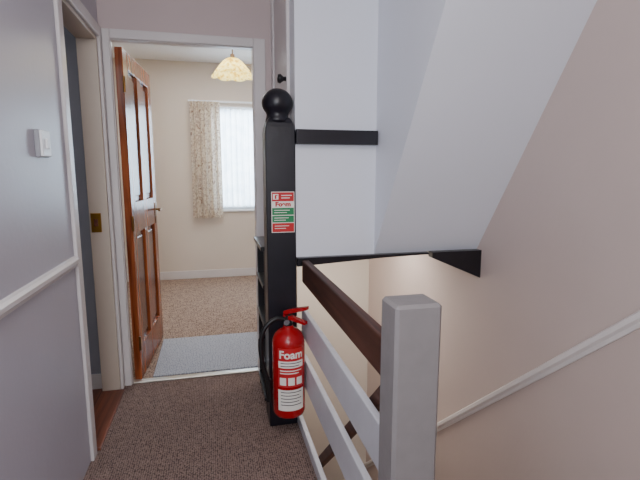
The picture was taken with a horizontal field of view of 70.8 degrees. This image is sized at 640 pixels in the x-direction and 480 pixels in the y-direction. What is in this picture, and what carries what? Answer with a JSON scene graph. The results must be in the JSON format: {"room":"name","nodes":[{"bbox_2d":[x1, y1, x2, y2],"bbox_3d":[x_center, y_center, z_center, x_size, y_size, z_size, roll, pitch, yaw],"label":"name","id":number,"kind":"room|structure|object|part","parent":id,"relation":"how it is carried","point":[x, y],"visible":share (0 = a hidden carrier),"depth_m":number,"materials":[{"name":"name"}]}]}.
{"room":"stair landing","nodes":[
{"label":"stair landing","id":0,"kind":"room"},
{"bbox_2d":[0,0,120,479],"bbox_3d":[-0.744,0.029,0.412,0.100,2.420,4.530,-2,9,-13],"label":"wall","id":1,"kind":"structure","parent":0,"point":[44,434],"depth_m":1.50,"materials":[{"name":"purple paint"}]},
{"bbox_2d":[0,256,79,319],"bbox_3d":[-0.596,0.361,0.100,0.022,0.046,3.765,-2,9,-13],"label":"rail","id":2,"kind":"object","parent":1,"relation":"attached to","point":[22,295],"visible":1,"depth_m":1.44,"materials":[{"name":"white wood"}]},
{"bbox_2d":[33,129,51,157],"bbox_3d":[-0.962,-0.336,1.568,0.031,0.094,0.090,-2,9,-13],"label":"light switch","id":3,"kind":"object","parent":1,"relation":"attached to","point":[41,137],"visible":1,"depth_m":1.53,"materials":[{"name":"grey plastic"}]},
{"bbox_3d":[-0.958,-0.336,1.569,0.008,0.088,0.084,-2,9,-13],"label":"plate","id":4,"kind":"part","parent":3,"relation":"part of","materials":[{"name":"white plastic"}]},
{"bbox_2d":[90,213,101,232],"bbox_3d":[-1.266,-0.097,2.544,0.054,0.110,0.010,-2,9,-13],"label":"strike plate","id":5,"kind":"object","parent":1,"relation":"attached to","point":[96,226],"visible":1,"depth_m":2.54,"materials":[{"name":"gold metal"}]},
{"bbox_2d":[63,26,100,373],"bbox_3d":[-1.915,-0.085,1.179,1.820,2.420,2.580,-2,9,-13],"label":"wall","id":6,"kind":"structure","parent":0,"point":[70,40],"depth_m":2.58,"materials":[{"name":"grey paint"}]},
{"bbox_2d":[91,374,101,388],"bbox_3d":[-2.152,0.888,2.548,1.720,0.090,0.015,-2,9,-13],"label":"baseboard","id":7,"kind":"structure","parent":6,"relation":"attached to","point":[96,378],"depth_m":2.73,"materials":[{"name":"white wood"}]},
{"bbox_2d":[112,42,251,64],"bbox_3d":[-0.911,-1.954,4.010,3.200,0.120,2.900,-2,9,-13],"label":"ceiling","id":8,"kind":"structure","parent":0,"point":[136,51],"depth_m":4.88,"materials":[{"name":"white paint"}]},
{"bbox_2d":[211,49,251,81],"bbox_3d":[-0.794,-1.692,4.077,0.384,0.418,0.384,-2,9,-13],"label":"pendant lamp","id":9,"kind":"object","parent":8,"relation":"hanging from","point":[231,68],"visible":0.84,"depth_m":4.03,"materials":[{"name":"beige fabric"}]},
{"bbox_2d":[96,0,271,115],"bbox_3d":[-0.790,-0.407,2.727,1.100,2.600,0.070,-2,9,-13],"label":"wall","id":10,"kind":"structure","parent":0,"point":[230,18],"depth_m":2.58,"materials":[{"name":"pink paint"}]},
{"bbox_2d":[53,0,265,460],"bbox_3d":[-0.743,-0.099,2.386,1.015,2.090,0.835,-2,9,-13],"label":"door frame","id":11,"kind":"structure","parent":10,"relation":"attached to","point":[86,40],"depth_m":2.54,"materials":[{"name":"white wood"}]},
{"bbox_2d":[114,46,162,379],"bbox_3d":[-1.176,-0.162,3.056,0.097,1.993,0.771,-1,9,-9],"label":"door","id":12,"kind":"structure","parent":11,"relation":"attached to","point":[132,81],"depth_m":2.91,"materials":[{"name":"brown wood"}]},
{"bbox_3d":[-1.178,-0.634,2.824,0.022,0.780,0.225,-1,9,-9],"label":"panel","id":13,"kind":"part","parent":12,"relation":"part of","materials":[{"name":"brown wood"}]},
{"bbox_3d":[-1.178,0.290,2.963,0.022,0.710,0.225,-1,9,-9],"label":"panel","id":14,"kind":"part","parent":12,"relation":"part of","materials":[{"name":"brown wood"}]},
{"bbox_3d":[-1.231,-0.682,3.142,0.022,0.780,0.225,-1,9,-9],"label":"panel","id":15,"kind":"part","parent":12,"relation":"part of","materials":[{"name":"brown wood"}]},
{"bbox_3d":[-1.231,0.243,3.280,0.022,0.710,0.225,-1,9,-9],"label":"panel","id":16,"kind":"part","parent":12,"relation":"part of","materials":[{"name":"brown wood"}]},
{"bbox_3d":[-1.234,-0.207,3.378,0.005,0.150,0.040,-1,9,-9],"label":"handle plate","id":17,"kind":"part","parent":12,"relation":"part of","materials":[{"name":"gold metal"}]},
{"bbox_2d":[113,57,255,273],"bbox_3d":[-1.240,-0.823,5.576,3.000,2.580,0.160,-2,9,-13],"label":"wall","id":18,"kind":"structure","parent":0,"point":[186,242],"depth_m":5.40,"materials":[{"name":"beige paint"}]},
{"bbox_2d":[127,267,255,281],"bbox_3d":[-1.219,0.416,5.673,3.000,0.100,0.018,-2,9,-13],"label":"baseboard","id":19,"kind":"structure","parent":18,"relation":"attached to","point":[193,274],"depth_m":5.62,"materials":[{"name":"white wood"}]},
{"bbox_2d":[188,99,251,103],"bbox_3d":[-0.700,-1.662,5.471,1.740,0.030,0.050,-2,9,-13],"label":"rail","id":20,"kind":"object","parent":18,"relation":"attached to","point":[191,99],"visible":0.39,"depth_m":5.34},
{"bbox_2d":[189,101,223,217],"bbox_3d":[-1.350,-0.945,5.359,0.355,1.365,0.079,-2,9,-13],"label":"curtain","id":21,"kind":"object","parent":20,"relation":"hanging from","point":[205,129],"visible":1,"depth_m":5.36,"materials":[{"name":"beige fabric"}]},
{"bbox_2d":[211,107,254,211],"bbox_3d":[-0.711,-1.002,5.638,1.290,1.265,0.135,-2,9,-13],"label":"window","id":22,"kind":"structure","parent":18,"relation":"in","point":[252,208],"depth_m":5.58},
{"bbox_2d":[220,109,254,206],"bbox_3d":[-0.704,-1.010,5.609,1.190,1.180,0.040,-2,9,-13],"label":"curtain","id":23,"kind":"object","parent":22,"relation":"hanging from","point":[236,125],"visible":0.35,"depth_m":5.53,"materials":[{"name":"white fabric"}]},
{"bbox_3d":[-0.704,-0.384,5.700,1.290,0.025,0.075,-2,9,-13],"label":"sill","id":24,"kind":"part","parent":22,"relation":"part of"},
{"bbox_2d":[83,275,316,479],"bbox_3d":[-0.851,1.121,2.036,4.000,0.220,7.390,-2,9,-13],"label":"floor","id":25,"kind":"structure","parent":0,"point":[218,427],"depth_m":2.38,"materials":[{"name":"carpet"}]},
{"bbox_2d":[94,389,124,450],"bbox_3d":[-1.169,0.949,2.407,0.125,0.012,0.610,-2,9,-13],"label":"threshold","id":26,"kind":"object","parent":25,"relation":"on","point":[105,409],"visible":0.71,"depth_m":2.45,"materials":[{"name":"brown wood"}]},
{"bbox_2d":[133,367,258,383],"bbox_3d":[-0.787,0.874,2.906,0.780,0.012,0.045,-2,9,-13],"label":"threshold","id":27,"kind":"object","parent":25,"relation":"on","point":[186,376],"visible":1,"depth_m":2.89,"materials":[{"name":"metal"}]},
{"bbox_2d":[153,332,257,376],"bbox_3d":[-0.755,0.816,3.303,0.810,0.010,0.670,-2,9,-13],"label":"rug","id":28,"kind":"object","parent":25,"relation":"on","point":[199,354],"visible":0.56,"depth_m":3.23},
{"bbox_2d":[254,236,266,400],"bbox_3d":[-0.273,0.461,2.592,0.161,0.922,0.398,-2,9,-13],"label":"shelf unit","id":29,"kind":"object","parent":25,"relation":"on","point":[259,240],"visible":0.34,"depth_m":2.68,"materials":[{"name":"black paint"}]},
{"bbox_3d":[-0.273,0.225,2.556,0.139,0.020,0.344,-2,9,-13],"label":"shelf","id":30,"kind":"part","parent":29,"relation":"part of","materials":[{"name":"black paint"}]},
{"bbox_3d":[-0.273,0.432,2.587,0.139,0.020,0.344,-2,9,-13],"label":"shelf","id":31,"kind":"part","parent":29,"relation":"part of","materials":[{"name":"black paint"}]},
{"bbox_3d":[-0.307,0.446,2.769,0.142,0.900,0.018,-2,9,-13],"label":"panel","id":32,"kind":"part","parent":29,"relation":"part of","materials":[{"name":"black paint"}]},
{"bbox_3d":[-0.273,0.640,2.618,0.139,0.020,0.344,-2,9,-13],"label":"shelf","id":33,"kind":"part","parent":29,"relation":"part of","materials":[{"name":"black paint"}]},
{"bbox_3d":[-0.273,0.848,2.649,0.139,0.020,0.344,-2,9,-13],"label":"shelf","id":34,"kind":"part","parent":29,"relation":"part of","materials":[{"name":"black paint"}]},
{"bbox_3d":[-0.223,0.498,2.421,0.142,0.900,0.018,-2,9,-13],"label":"panel","id":35,"kind":"part","parent":29,"relation":"part of","materials":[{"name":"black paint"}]},
{"bbox_2d":[262,88,297,425],"bbox_3d":[-0.205,0.115,2.278,0.151,1.699,0.150,-2,9,-13],"label":"newel post","id":36,"kind":"object","parent":25,"relation":"on","point":[278,135],"visible":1,"depth_m":2.19,"materials":[{"name":"black paint"}]},
{"bbox_2d":[271,192,294,232],"bbox_3d":[-0.179,-0.135,2.179,0.112,0.198,0.005,-2,9,-13],"label":"fire sign","id":37,"kind":"object","parent":36,"relation":"attached to","point":[282,203],"visible":1,"depth_m":2.18,"materials":[{"name":"plastic"}]},
{"bbox_3d":[-0.179,-0.061,2.189,0.106,0.043,0.001,-2,9,-13],"label":"red panel","id":38,"kind":"part","parent":37,"relation":"part of","materials":[{"name":"red plastic"}]},
{"bbox_3d":[-0.179,-0.208,2.167,0.106,0.043,0.001,-2,9,-13],"label":"red panel","id":39,"kind":"part","parent":37,"relation":"part of","materials":[{"name":"red plastic"}]},
{"bbox_3d":[-0.179,-0.102,2.183,0.106,0.032,0.001,-2,9,-13],"label":"green panel","id":40,"kind":"part","parent":37,"relation":"part of","materials":[{"name":"green plastic"}]},
{"bbox_3d":[-0.179,-0.138,2.178,0.106,0.034,0.001,-2,9,-13],"label":"green panel","id":41,"kind":"part","parent":37,"relation":"part of","materials":[{"name":"green plastic"}]},
{"bbox_2d":[258,306,308,418],"bbox_3d":[-0.183,0.581,2.197,0.236,0.558,0.173,-2,9,-13],"label":"fire extinguisher","id":42,"kind":"object","parent":36,"relation":"attached to","point":[288,342],"visible":1,"depth_m":2.14,"materials":[{"name":"red metal"}]},
{"bbox_2d":[280,368,300,374],"bbox_3d":[-0.138,0.625,2.136,0.101,0.018,0.019,-2,9,-13],"label":"print","id":43,"kind":"object","parent":42,"relation":"attached to","point":[283,371],"depth_m":2.13},
{"bbox_2d":[280,361,300,366],"bbox_3d":[-0.137,0.589,2.129,0.099,0.018,0.017,-2,9,-13],"label":"print","id":44,"kind":"object","parent":42,"relation":"on","point":[282,363],"depth_m":2.12},
{"bbox_2d":[281,390,300,405],"bbox_3d":[-0.137,0.758,2.155,0.099,0.068,0.017,-2,9,-13],"label":"print","id":45,"kind":"object","parent":42,"relation":"attached to","point":[288,397],"depth_m":2.15},
{"bbox_3d":[-0.119,0.379,2.150,0.122,0.034,0.028,5,10,28],"label":"carry handle","id":46,"kind":"part","parent":42,"relation":"part of","materials":[{"name":"red metal"}]},
{"bbox_3d":[-0.115,0.335,2.141,0.128,0.054,0.028,5,10,28],"label":"squeeze lever","id":47,"kind":"part","parent":42,"relation":"part of","materials":[{"name":"red metal"}]},
{"bbox_2d":[298,415,326,479],"bbox_3d":[-0.034,1.099,2.087,0.024,0.290,1.944,-2,9,-13],"label":"trim","id":48,"kind":"structure","parent":25,"relation":"on","point":[320,475],"depth_m":2.06,"materials":[{"name":"grey paint"}]},
{"bbox_2d":[378,294,441,479],"bbox_3d":[0.191,0.638,1.018,0.102,1.038,0.086,-2,9,-13],"label":"newel post","id":49,"kind":"object","parent":25,"relation":"on","point":[410,324],"visible":1,"depth_m":0.93,"materials":[{"name":"grey paint"}]},
{"bbox_2d":[302,260,380,479],"bbox_3d":[0.070,0.503,1.674,0.036,0.640,1.272,-2,9,-13],"label":"balustrade","id":50,"kind":"object","parent":49,"relation":"attached to","point":[358,325],"visible":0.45,"depth_m":1.57,"materials":[{"name":"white wood"}]},
{"bbox_3d":[0.073,0.243,1.621,0.036,0.110,1.244,-2,9,-13],"label":"handrail","id":51,"kind":"part","parent":50,"relation":"part of","materials":[{"name":"brown wood"}]},
{"bbox_2d":[319,386,379,467],"bbox_3d":[-0.005,1.112,2.233,0.032,1.975,2.020,-2,9,-13],"label":"stair handrail","id":52,"kind":"object","parent":50,"relation":"attached to","point":[327,454],"visible":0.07,"depth_m":1.64,"materials":[{"name":"brown wood"}]},
{"bbox_2d":[297,259,368,479],"bbox_3d":[-0.040,0.697,4.200,1.000,5.180,0.100,-2,9,-13],"label":"wall","id":53,"kind":"structure","parent":0,"point":[352,277],"depth_m":4.23,"materials":[{"name":"beige paint"}]},
{"bbox_2d":[289,0,378,256],"bbox_3d":[0.294,-0.739,2.559,1.005,1.535,0.660,-2,9,-13],"label":"wall","id":54,"kind":"structure","parent":0,"point":[334,43],"depth_m":2.19,"materials":[{"name":"white paint"}]},
{"bbox_2d":[270,0,274,88],"bbox_3d":[-0.273,-0.794,2.710,0.025,1.470,0.070,-2,9,-13],"label":"trim","id":55,"kind":"structure","parent":54,"relation":"attached to","point":[271,1],"depth_m":2.64,"materials":[{"name":"white wood"}]},
{"bbox_2d":[273,0,289,117],"bbox_3d":[-0.230,-0.736,2.454,0.062,1.430,0.440,-2,9,-13],"label":"door","id":56,"kind":"structure","parent":54,"relation":"in","point":[281,7],"depth_m":2.31,"materials":[{"name":"grey paint"}]},
{"bbox_3d":[-0.193,-0.806,2.250,0.046,0.048,0.048,-2,9,-13],"label":"knob","id":57,"kind":"part","parent":56,"relation":"part of","materials":[{"name":"black paint"}]},
{"bbox_2d":[295,129,377,144],"bbox_3d":[0.083,-0.497,2.180,0.405,0.068,0.040,-2,9,-13],"label":"wall rail","id":58,"kind":"object","parent":54,"relation":"attached to","point":[302,136],"visible":1,"depth_m":2.16,"materials":[{"name":"black paint"}]},
{"bbox_2d":[296,251,428,266],"bbox_3d":[0.229,0.096,2.307,0.704,0.042,0.035,-2,9,-13],"label":"board","id":59,"kind":"object","parent":54,"relation":"attached to","point":[315,260],"visible":1,"depth_m":2.27,"materials":[{"name":"black paint"}]},
{"bbox_2d":[428,249,481,277],"bbox_3d":[0.725,0.131,2.423,0.288,0.152,0.049,-2,9,-13],"label":"board","id":60,"kind":"object","parent":54,"relation":"attached to","point":[467,260],"visible":0.98,"depth_m":2.41,"materials":[{"name":"black paint"}]},
{"bbox_2d":[374,0,596,253],"bbox_3d":[0.687,-0.625,1.800,0.595,1.535,1.015,-2,9,-13],"label":"ceiling","id":61,"kind":"structure","parent":0,"point":[464,87],"depth_m":1.91,"materials":[{"name":"white paint"}]},
{"bbox_2d":[366,0,639,479],"bbox_3d":[1.144,1.160,1.644,0.100,5.020,5.700,-2,9,-13],"label":"wall","id":62,"kind":"structure","parent":0,"point":[560,247],"depth_m":1.89,"materials":[{"name":"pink paint"}]},
{"bbox_2d":[364,310,639,467],"bbox_3d":[0.874,0.904,2.476,0.026,3.344,3.700,-2,9,-13],"label":"rail","id":63,"kind":"object","parent":62,"relation":"attached to","point":[631,323],"visible":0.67,"depth_m":1.91,"materials":[{"name":"white wood"}]}
]}

